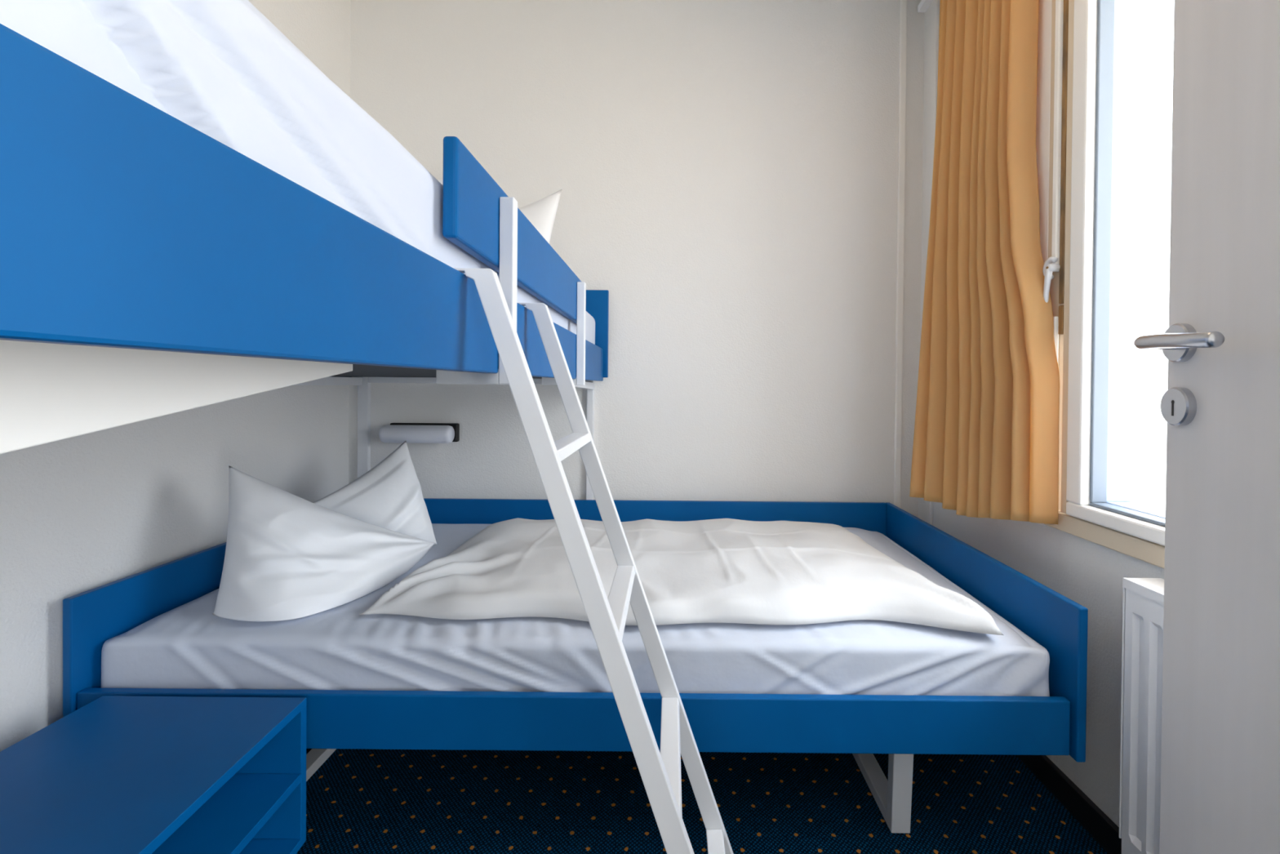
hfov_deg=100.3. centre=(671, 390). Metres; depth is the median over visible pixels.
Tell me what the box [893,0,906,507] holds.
pipe
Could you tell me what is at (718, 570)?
duvet
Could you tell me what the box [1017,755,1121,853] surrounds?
baseboard
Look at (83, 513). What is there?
wall
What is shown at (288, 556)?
pillow
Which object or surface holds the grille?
attached to the radiator
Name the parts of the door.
lever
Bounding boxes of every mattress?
[0,0,595,344]
[100,523,1049,696]
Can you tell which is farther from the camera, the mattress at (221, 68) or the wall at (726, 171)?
the wall at (726, 171)
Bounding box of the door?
[1133,0,1279,853]
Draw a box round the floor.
[296,748,1108,853]
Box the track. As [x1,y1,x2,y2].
[917,0,933,12]
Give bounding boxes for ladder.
[453,267,733,853]
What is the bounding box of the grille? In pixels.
[1123,577,1164,604]
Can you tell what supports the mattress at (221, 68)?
on the bunk bed at (151, 267)
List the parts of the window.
casing, handle, locking rod, locking rod, metal rail, metal rail, frame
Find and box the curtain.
[909,0,1060,524]
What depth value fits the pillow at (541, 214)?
1.68 m
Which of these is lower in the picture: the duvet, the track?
the duvet
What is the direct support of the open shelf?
on the floor
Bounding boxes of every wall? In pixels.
[0,0,350,751]
[348,0,924,517]
[918,0,1164,826]
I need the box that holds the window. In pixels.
[1035,0,1165,568]
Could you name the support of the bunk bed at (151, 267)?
on the floor
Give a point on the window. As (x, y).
(1088, 75)
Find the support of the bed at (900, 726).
on the floor
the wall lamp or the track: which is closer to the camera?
the track
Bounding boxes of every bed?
[0,23,608,499]
[62,497,1088,832]
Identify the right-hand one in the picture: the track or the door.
the door
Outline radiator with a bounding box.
[1119,577,1164,853]
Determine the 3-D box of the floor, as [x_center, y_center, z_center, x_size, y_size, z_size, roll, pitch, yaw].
[-0.009,1.041,-0.128,3.800,0.080,4.725,1,1,0]
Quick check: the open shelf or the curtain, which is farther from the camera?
the curtain
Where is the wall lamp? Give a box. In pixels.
[378,422,459,443]
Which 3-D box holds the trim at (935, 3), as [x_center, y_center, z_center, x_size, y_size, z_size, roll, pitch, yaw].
[0.961,-0.268,1.970,0.012,2.383,0.035,1,1,0]
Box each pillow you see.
[211,440,436,621]
[518,189,561,244]
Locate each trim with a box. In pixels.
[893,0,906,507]
[925,0,939,525]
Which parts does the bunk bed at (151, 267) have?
post, panel, guard post, guard post, arm, post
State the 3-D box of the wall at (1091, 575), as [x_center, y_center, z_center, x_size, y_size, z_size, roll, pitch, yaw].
[1.017,-0.249,0.925,0.100,2.500,2.295,1,1,0]
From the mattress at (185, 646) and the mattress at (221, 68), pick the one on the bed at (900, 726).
the mattress at (185, 646)
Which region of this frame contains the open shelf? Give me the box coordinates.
[0,695,306,853]
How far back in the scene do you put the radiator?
0.99 m
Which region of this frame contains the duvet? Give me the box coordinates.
[360,517,1004,635]
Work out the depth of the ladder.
0.67 m

